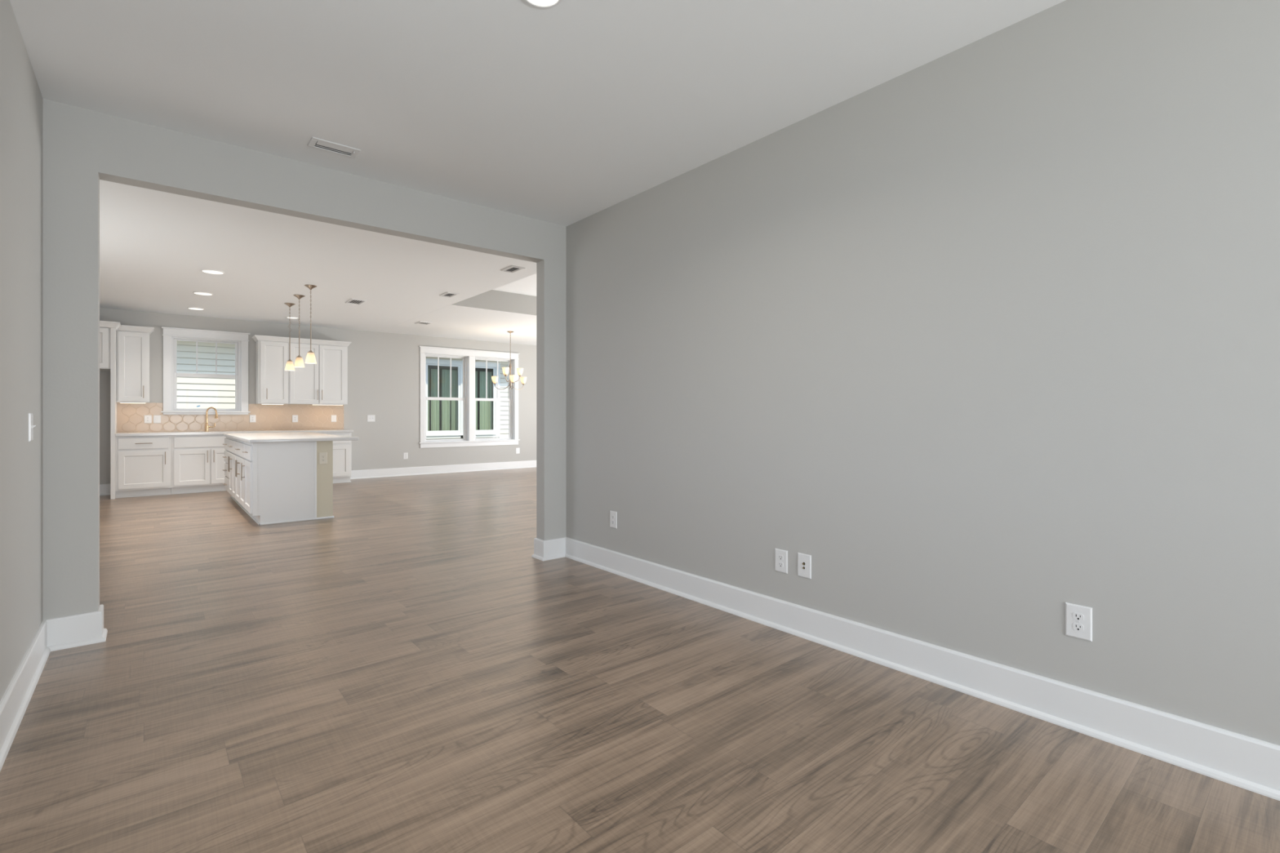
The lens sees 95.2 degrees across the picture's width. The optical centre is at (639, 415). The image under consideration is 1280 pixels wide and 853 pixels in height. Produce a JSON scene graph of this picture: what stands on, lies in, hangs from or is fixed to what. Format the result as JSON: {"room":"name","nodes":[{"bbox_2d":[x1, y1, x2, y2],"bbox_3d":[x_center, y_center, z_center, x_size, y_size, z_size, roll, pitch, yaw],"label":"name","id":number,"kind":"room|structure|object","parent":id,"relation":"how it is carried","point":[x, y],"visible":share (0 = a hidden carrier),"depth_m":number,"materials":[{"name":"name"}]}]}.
{"room":"empty living room","nodes":[
{"label":"empty living room","id":0,"kind":"room"},
{"bbox_2d":[0,0,42,701],"bbox_3d":[-0.165,-0.200,-0.543,0.140,2.740,8.860,0,0,-40],"label":"wall","id":1,"kind":"structure","parent":0,"point":[20,95],"depth_m":2.33,"materials":[{"name":"grey paint"}]},
{"bbox_2d":[28,413,35,441],"bbox_3d":[-2.691,0.053,2.591,0.018,0.124,0.082,0,0,-40],"label":"light switch","id":2,"kind":"object","parent":1,"relation":"attached to","point":[31,425],"visible":1,"depth_m":2.58,"materials":[{"name":"white plastic"}]},
{"bbox_2d":[0,604,107,771],"bbox_3d":[-0.536,1.091,-0.664,1.326,0.157,8.872,0,0,-40],"label":"baseboard","id":3,"kind":"structure","parent":1,"relation":"attached to","point":[57,633],"depth_m":2.66,"materials":[{"name":"white paint"}]},
{"bbox_2d":[42,98,566,619],"bbox_3d":[0.032,-0.200,5.485,10.100,2.740,0.122,0,0,-40],"label":"wall","id":4,"kind":"structure","parent":0,"point":[82,148],"depth_m":3.13,"materials":[{"name":"grey paint"}]},
{"bbox_2d":[99,307,536,484],"bbox_3d":[-4.782,-0.200,11.222,10.100,2.740,0.140,0,0,-40],"label":"wall","id":5,"kind":"structure","parent":0,"point":[384,367],"depth_m":11.02,"materials":[{"name":"grey paint"}]},
{"bbox_2d":[99,484,110,495],"bbox_3d":[-8.123,1.091,8.307,0.934,0.157,0.030,0,0,-40],"label":"baseboard","id":6,"kind":"structure","parent":5,"relation":"attached to","point":[104,490],"depth_m":8.55,"materials":[{"name":"white paint"}]},
{"bbox_2d":[115,324,154,402],"bbox_3d":[-7.458,-0.745,8.642,0.421,1.110,0.364,0,0,-40],"label":"upper cabinet","id":7,"kind":"object","parent":5,"relation":"attached to","point":[132,342],"visible":0.93,"depth_m":8.52,"materials":[{"name":"white paint"}]},
{"bbox_2d":[120,402,146,403],"bbox_3d":[-7.421,-0.182,8.556,0.300,0.014,0.044,0,0,-40],"label":"light bar","id":8,"kind":"object","parent":7,"relation":"attached to","point":[120,402],"visible":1,"depth_m":8.54,"materials":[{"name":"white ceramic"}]},
{"bbox_2d":[160,326,250,414],"bbox_3d":[-6.949,-0.684,9.382,1.146,1.348,0.197,0,0,-40],"label":"window","id":9,"kind":"structure","parent":5,"relation":"in","point":[171,335],"depth_m":9.35,"materials":[{"name":"white paint"}]},
{"bbox_2d":[116,402,343,432],"bbox_3d":[-6.559,0.033,9.634,3.074,0.445,0.008,0,0,-40],"label":"backsplash","id":10,"kind":"structure","parent":5,"relation":"attached to","point":[130,416],"depth_m":9.62,"materials":[{"name":"beige tile"}]},
{"bbox_2d":[144,415,151,423],"bbox_3d":[-7.464,0.060,8.864,0.086,0.124,0.008,0,0,-40],"label":"outlet","id":11,"kind":"object","parent":10,"relation":"attached to","point":[148,419],"visible":1,"depth_m":8.87,"materials":[{"name":"white plastic"}]},
{"bbox_2d":[153,415,160,423],"bbox_3d":[-7.380,0.060,8.934,0.086,0.124,0.008,0,0,-40],"label":"light switch","id":12,"kind":"object","parent":10,"relation":"attached to","point":[157,419],"visible":1,"depth_m":8.93,"materials":[{"name":"white plastic"}]},
{"bbox_2d":[249,414,255,422],"bbox_3d":[-6.441,0.057,9.722,0.086,0.124,0.008,0,0,-40],"label":"outlet","id":13,"kind":"object","parent":10,"relation":"attached to","point":[252,417],"visible":1,"depth_m":9.72,"materials":[{"name":"white plastic"}]},
{"bbox_2d":[292,414,297,422],"bbox_3d":[-5.970,0.059,10.117,0.086,0.124,0.008,0,0,-40],"label":"outlet","id":14,"kind":"object","parent":10,"relation":"attached to","point":[295,417],"visible":1,"depth_m":10.12,"materials":[{"name":"white plastic"}]},
{"bbox_2d":[331,414,336,422],"bbox_3d":[-5.504,0.059,10.508,0.086,0.124,0.008,0,0,-40],"label":"light switch","id":15,"kind":"object","parent":10,"relation":"attached to","point":[333,416],"visible":1,"depth_m":10.51,"materials":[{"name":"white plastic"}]},
{"bbox_2d":[252,334,288,404],"bbox_3d":[-6.152,-0.745,9.738,0.486,1.110,0.364,0,0,-40],"label":"upper cabinet","id":16,"kind":"object","parent":5,"relation":"attached to","point":[272,353],"visible":0.98,"depth_m":9.64,"materials":[{"name":"white paint"}]},
{"bbox_2d":[288,337,351,404],"bbox_3d":[-5.599,-0.745,10.202,0.954,1.110,0.364,0,0,-40],"label":"upper cabinet","id":17,"kind":"object","parent":5,"relation":"attached to","point":[325,381],"visible":0.91,"depth_m":10.08,"materials":[{"name":"white paint"}]},
{"bbox_2d":[311,404,342,405],"bbox_3d":[-5.452,-0.182,10.209,0.490,0.014,0.044,0,0,-40],"label":"light bar","id":18,"kind":"object","parent":17,"relation":"attached to","point":[312,404],"visible":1,"depth_m":10.19,"materials":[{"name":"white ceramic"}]},
{"bbox_2d":[367,415,374,422],"bbox_3d":[-5.020,0.059,10.919,0.136,0.124,0.018,0,0,-40],"label":"light switch","id":19,"kind":"object","parent":5,"relation":"attached to","point":[370,418],"visible":1,"depth_m":10.92,"materials":[{"name":"white plastic"}]},
{"bbox_2d":[403,453,408,459],"bbox_3d":[-4.541,0.790,11.328,0.086,0.124,0.008,0,0,-40],"label":"outlet","id":20,"kind":"object","parent":5,"relation":"attached to","point":[405,455],"visible":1,"depth_m":11.32,"materials":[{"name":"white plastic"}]},
{"bbox_2d":[350,460,536,479],"bbox_3d":[-3.119,1.091,12.506,5.900,0.157,0.030,0,0,-40],"label":"baseboard","id":21,"kind":"structure","parent":5,"relation":"attached to","point":[381,473],"depth_m":11.73,"materials":[{"name":"white paint"}]},
{"bbox_2d":[418,346,519,448],"bbox_3d":[-3.545,-0.358,12.238,2.198,2.010,0.197,0,0,-40],"label":"window","id":22,"kind":"structure","parent":5,"relation":"in","point":[468,357],"depth_m":12.20,"materials":[{"name":"white paint"}]},
{"bbox_2d":[515,448,519,453],"bbox_3d":[-2.691,0.783,12.880,0.086,0.124,0.008,0,0,-40],"label":"outlet","id":23,"kind":"object","parent":5,"relation":"attached to","point":[517,450],"visible":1,"depth_m":12.88,"materials":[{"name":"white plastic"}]},
{"bbox_2d":[9,0,1065,345],"bbox_3d":[0.470,-1.760,4.963,10.380,0.380,16.480,0,0,-40],"label":"ceiling","id":24,"kind":"structure","parent":0,"point":[566,113],"depth_m":2.87,"materials":[{"name":"white paint"}]},
{"bbox_2d":[187,306,204,310],"bbox_3d":[-6.529,-1.566,8.594,0.200,0.008,0.200,0,0,-40],"label":"recessed light","id":25,"kind":"object","parent":24,"relation":"in","point":[189,308],"visible":1,"depth_m":8.60,"materials":[{"name":"white glass"}]},
{"bbox_2d":[192,291,213,295],"bbox_3d":[-5.625,-1.566,7.525,0.210,0.008,0.210,0,0,-40],"label":"recessed light","id":26,"kind":"object","parent":24,"relation":"in","point":[193,292],"visible":1,"depth_m":7.50,"materials":[{"name":"white glass"}]},
{"bbox_2d":[200,269,224,274],"bbox_3d":[-4.666,-1.566,6.385,0.210,0.008,0.210,0,0,-40],"label":"recessed light","id":27,"kind":"object","parent":24,"relation":"in","point":[207,271],"visible":1,"depth_m":6.37,"materials":[{"name":"white glass"}]},
{"bbox_2d":[284,302,295,370],"bbox_3d":[-4.926,-1.100,8.223,0.134,0.940,0.134,0,0,-40],"label":"pendant light","id":28,"kind":"object","parent":24,"relation":"hanging from","point":[289,366],"visible":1,"depth_m":8.21,"materials":[{"name":"white glass"}]},
{"bbox_2d":[293,294,305,367],"bbox_3d":[-4.468,-1.100,7.664,0.134,0.940,0.134,0,0,-40],"label":"pendant light","id":29,"kind":"object","parent":24,"relation":"hanging from","point":[299,362],"visible":1,"depth_m":7.64,"materials":[{"name":"white glass"}]},
{"bbox_2d":[304,284,316,364],"bbox_3d":[-3.991,-1.100,7.085,0.134,0.940,0.134,0,0,-40],"label":"pendant light","id":30,"kind":"object","parent":24,"relation":"hanging from","point":[310,357],"visible":1,"depth_m":7.06,"materials":[{"name":"white glass"}]},
{"bbox_2d":[307,137,360,158],"bbox_3d":[-1.791,-1.562,3.425,0.256,0.016,0.136,0,0,-40],"label":"ceiling vent","id":31,"kind":"object","parent":24,"relation":"in","point":[317,143],"visible":1,"depth_m":3.42,"materials":[{"name":"white metal"}]},
{"bbox_2d":[345,298,366,304],"bbox_3d":[-3.916,-1.563,8.058,0.190,0.013,0.360,0,0,-40],"label":"ceiling vent","id":32,"kind":"object","parent":24,"relation":"in","point":[354,301],"visible":1,"depth_m":8.07,"materials":[{"name":"white metal"}]},
{"bbox_2d":[414,320,432,324],"bbox_3d":[-3.671,-1.563,9.921,0.215,0.013,0.280,0,0,-40],"label":"ceiling vent","id":33,"kind":"object","parent":24,"relation":"in","point":[420,322],"visible":1,"depth_m":9.91,"materials":[{"name":"white metal"}]},
{"bbox_2d":[439,291,459,297],"bbox_3d":[-2.476,-1.563,7.595,0.160,0.013,0.290,0,0,-40],"label":"ceiling vent","id":34,"kind":"object","parent":24,"relation":"in","point":[447,294],"visible":1,"depth_m":7.58,"materials":[{"name":"white metal"}]},
{"bbox_2d":[452,276,536,315],"bbox_3d":[-0.139,-1.720,8.395,4.120,0.300,3.240,0,0,-40],"label":"tray ceiling","id":35,"kind":"structure","parent":24,"relation":"attached to","point":[492,300],"depth_m":8.83,"materials":[{"name":"grey paint"}]},
{"bbox_2d":[491,330,526,390],"bbox_3d":[-2.370,-1.020,10.963,0.632,1.100,0.653,0,0,-40],"label":"chandelier","id":36,"kind":"object","parent":24,"relation":"hanging from","point":[505,370],"visible":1,"depth_m":10.94,"materials":[{"name":"white glass"}]},
{"bbox_2d":[500,265,524,273],"bbox_3d":[-1.364,-1.563,6.270,0.155,0.013,0.275,0,0,-40],"label":"ceiling vent","id":37,"kind":"object","parent":24,"relation":"in","point":[513,268],"visible":1,"depth_m":6.26,"materials":[{"name":"white metal"}]},
{"bbox_2d":[524,0,561,8],"bbox_3d":[-0.365,-1.566,2.165,0.162,0.008,0.162,0,0,-40],"label":"recessed light","id":38,"kind":"object","parent":24,"relation":"in","point":[539,3],"visible":1,"depth_m":2.22,"materials":[{"name":"white glass"}]},
{"bbox_2d":[0,466,1279,852],"bbox_3d":[0.470,1.210,4.963,10.380,0.080,16.480,0,0,-40],"label":"floor","id":39,"kind":"structure","parent":0,"point":[397,671],"depth_m":2.19,"materials":[{"name":"wood"}]},
{"bbox_2d":[99,320,120,499],"bbox_3d":[-7.906,-0.064,8.048,1.132,2.468,0.698,0,0,-40],"label":"refrigerator surround","id":40,"kind":"object","parent":39,"relation":"on","point":[108,329],"visible":0.23,"depth_m":8.13,"materials":[{"name":"white paint"}]},
{"bbox_2d":[115,435,171,497],"bbox_3d":[-7.288,0.733,8.589,0.614,0.875,0.664,0,0,-40],"label":"base cabinet","id":41,"kind":"object","parent":39,"relation":"on","point":[143,464],"visible":0.98,"depth_m":8.37,"materials":[{"name":"white paint"}]},
{"bbox_2d":[115,429,353,436],"bbox_3d":[-6.350,0.275,9.385,3.074,0.038,0.653,0,0,-40],"label":"countertop","id":42,"kind":"structure","parent":41,"relation":"on","point":[198,433],"depth_m":8.88,"materials":[{"name":"white stone"}]},
{"bbox_2d":[204,407,217,431],"bbox_3d":[-6.751,0.063,9.215,0.183,0.386,0.070,0,0,-14],"label":"kitchen faucet","id":43,"kind":"object","parent":42,"relation":"on","point":[206,426],"visible":1,"depth_m":9.19,"materials":[{"name":"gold metal"}]},
{"bbox_2d":[171,434,226,494],"bbox_3d":[-6.697,0.733,9.085,0.930,0.875,0.664,0,0,-40],"label":"base cabinet","id":44,"kind":"object","parent":39,"relation":"on","point":[197,461],"visible":0.76,"depth_m":8.77,"materials":[{"name":"white paint"}]},
{"bbox_2d":[222,436,235,501],"bbox_3d":[-5.480,0.731,8.253,0.660,0.878,0.610,0,0,-40],"label":"base cabinet","id":45,"kind":"object","parent":39,"relation":"on","point":[226,444],"visible":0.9,"depth_m":8.07,"materials":[{"name":"white paint"}]},
{"bbox_2d":[227,438,243,508],"bbox_3d":[-5.039,0.731,7.727,0.660,0.878,0.763,0,0,-40],"label":"base cabinet","id":46,"kind":"object","parent":39,"relation":"on","point":[231,458],"visible":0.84,"depth_m":7.51,"materials":[{"name":"white paint"}]},
{"bbox_2d":[235,440,253,518],"bbox_3d":[-4.504,0.731,7.090,0.660,0.878,0.902,0,0,-40],"label":"base cabinet","id":47,"kind":"object","parent":39,"relation":"on","point":[239,445],"visible":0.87,"depth_m":6.86,"materials":[{"name":"white paint"}]},
{"bbox_2d":[240,441,316,525],"bbox_3d":[-4.045,0.731,6.542,0.660,0.878,0.527,0,0,-40],"label":"base cabinet","id":48,"kind":"object","parent":39,"relation":"on","point":[280,478],"visible":0.98,"depth_m":6.37,"materials":[{"name":"white paint"}]},
{"bbox_2d":[222,431,358,443],"bbox_3d":[-4.604,0.274,7.559,1.065,0.036,2.880,0,0,-40],"label":"countertop","id":49,"kind":"structure","parent":48,"relation":"on","point":[287,437],"depth_m":6.84,"materials":[{"name":"white stone"}]},
{"bbox_2d":[315,440,333,519],"bbox_3d":[-4.459,0.731,7.681,0.185,0.878,2.799,0,0,-40],"label":"wall","id":50,"kind":"structure","parent":39,"relation":"on","point":[324,472],"depth_m":6.62,"materials":[{"name":"beige paint"}]},
{"bbox_2d":[319,452,327,464],"bbox_3d":[-3.580,0.487,6.604,0.082,0.134,0.008,0,0,-40],"label":"outlet","id":51,"kind":"object","parent":50,"relation":"attached to","point":[322,455],"visible":1,"depth_m":6.60,"materials":[{"name":"beige plastic"}]},
{"bbox_2d":[318,432,351,483],"bbox_3d":[-5.471,0.733,10.114,0.771,0.875,0.664,0,0,-40],"label":"base cabinet","id":52,"kind":"object","parent":39,"relation":"on","point":[341,449],"visible":0.26,"depth_m":10.04,"materials":[{"name":"white paint"}]},
{"bbox_2d":[566,0,1279,745],"bbox_3d":[2.287,-0.200,1.514,0.140,2.740,8.860,0,0,-40],"label":"wall","id":53,"kind":"structure","parent":0,"point":[984,335],"depth_m":2.41,"materials":[{"name":"grey paint"}]},
{"bbox_2d":[609,511,617,528],"bbox_3d":[-0.200,0.779,4.362,0.008,0.124,0.082,0,0,-40],"label":"outlet","id":54,"kind":"object","parent":53,"relation":"attached to","point":[613,515],"visible":1,"depth_m":4.36,"materials":[{"name":"white plastic"}]},
{"bbox_2d":[774,548,787,573],"bbox_3d":[0.773,0.799,3.203,0.008,0.124,0.082,0,0,-40],"label":"outlet","id":55,"kind":"object","parent":53,"relation":"attached to","point":[780,556],"visible":1,"depth_m":3.20,"materials":[{"name":"white plastic"}]},
{"bbox_2d":[777,561,783,567],"bbox_3d":[0.771,0.819,3.202,0.004,0.028,0.034,0,0,-40],"label":"receptacle","id":56,"kind":"object","parent":55,"relation":"attached to","point":[780,564],"depth_m":3.20,"materials":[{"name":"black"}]},
{"bbox_2d":[777,555,783,559],"bbox_3d":[0.771,0.779,3.202,0.004,0.028,0.034,0,0,-40],"label":"receptacle","id":57,"kind":"object","parent":55,"relation":"attached to","point":[780,557],"depth_m":3.20,"materials":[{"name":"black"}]},
{"bbox_2d":[797,552,811,578],"bbox_3d":[0.866,0.796,3.088,0.013,0.124,0.082,0,0,-40],"label":"cable jack","id":58,"kind":"object","parent":53,"relation":"attached to","point":[804,561],"visible":1,"depth_m":3.08,"materials":[{"name":"white plastic"}]},
{"bbox_2d":[531,537,1279,800],"bbox_3d":[4.325,1.091,3.415,6.184,0.157,8.872,0,0,-40],"label":"baseboard","id":59,"kind":"structure","parent":53,"relation":"attached to","point":[1249,763],"depth_m":2.38,"materials":[{"name":"white paint"}]},
{"bbox_2d":[1065,602,1092,641],"bbox_3d":[1.634,0.770,2.178,0.008,0.124,0.082,0,0,-40],"label":"outlet","id":60,"kind":"object","parent":53,"relation":"attached to","point":[1078,619],"visible":1,"depth_m":2.17,"materials":[{"name":"white plastic"}]},
{"bbox_2d":[1072,622,1084,631],"bbox_3d":[1.632,0.789,2.176,0.004,0.028,0.034,0,0,-40],"label":"receptacle","id":61,"kind":"object","parent":60,"relation":"attached to","point":[1077,627],"depth_m":2.18,"materials":[{"name":"white plastic"}]},
{"bbox_2d":[1072,612,1084,621],"bbox_3d":[1.632,0.750,2.176,0.004,0.028,0.034,0,0,-40],"label":"receptacle","id":62,"kind":"object","parent":60,"relation":"attached to","point":[1077,616],"depth_m":2.18,"materials":[{"name":"white plastic"}]},
{"label":"outside","id":63,"kind":"structure","parent":0,"visible":0},
{"bbox_3d":[3.707,1.545,1.805,48.000,0.150,50.000,0,0,-40],"label":"ground","id":64,"kind":"structure","parent":63,"visible":0},
{"bbox_2d":[177,340,508,439],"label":"windows","id":65,"kind":"structure","parent":64,"relation":"on","point":[444,418],"depth_m":15.01,"materials":[{"name":"beige"}]},
{"bbox_2d":[427,368,492,431],"bbox_3d":[-4.782,-0.360,15.436,1.846,1.660,0.066,0,0,-40],"label":"curtain","id":66,"kind":"object","parent":65,"relation":"hanging from","point":[486,406],"depth_m":15.30,"materials":[{"name":"green fabric"}]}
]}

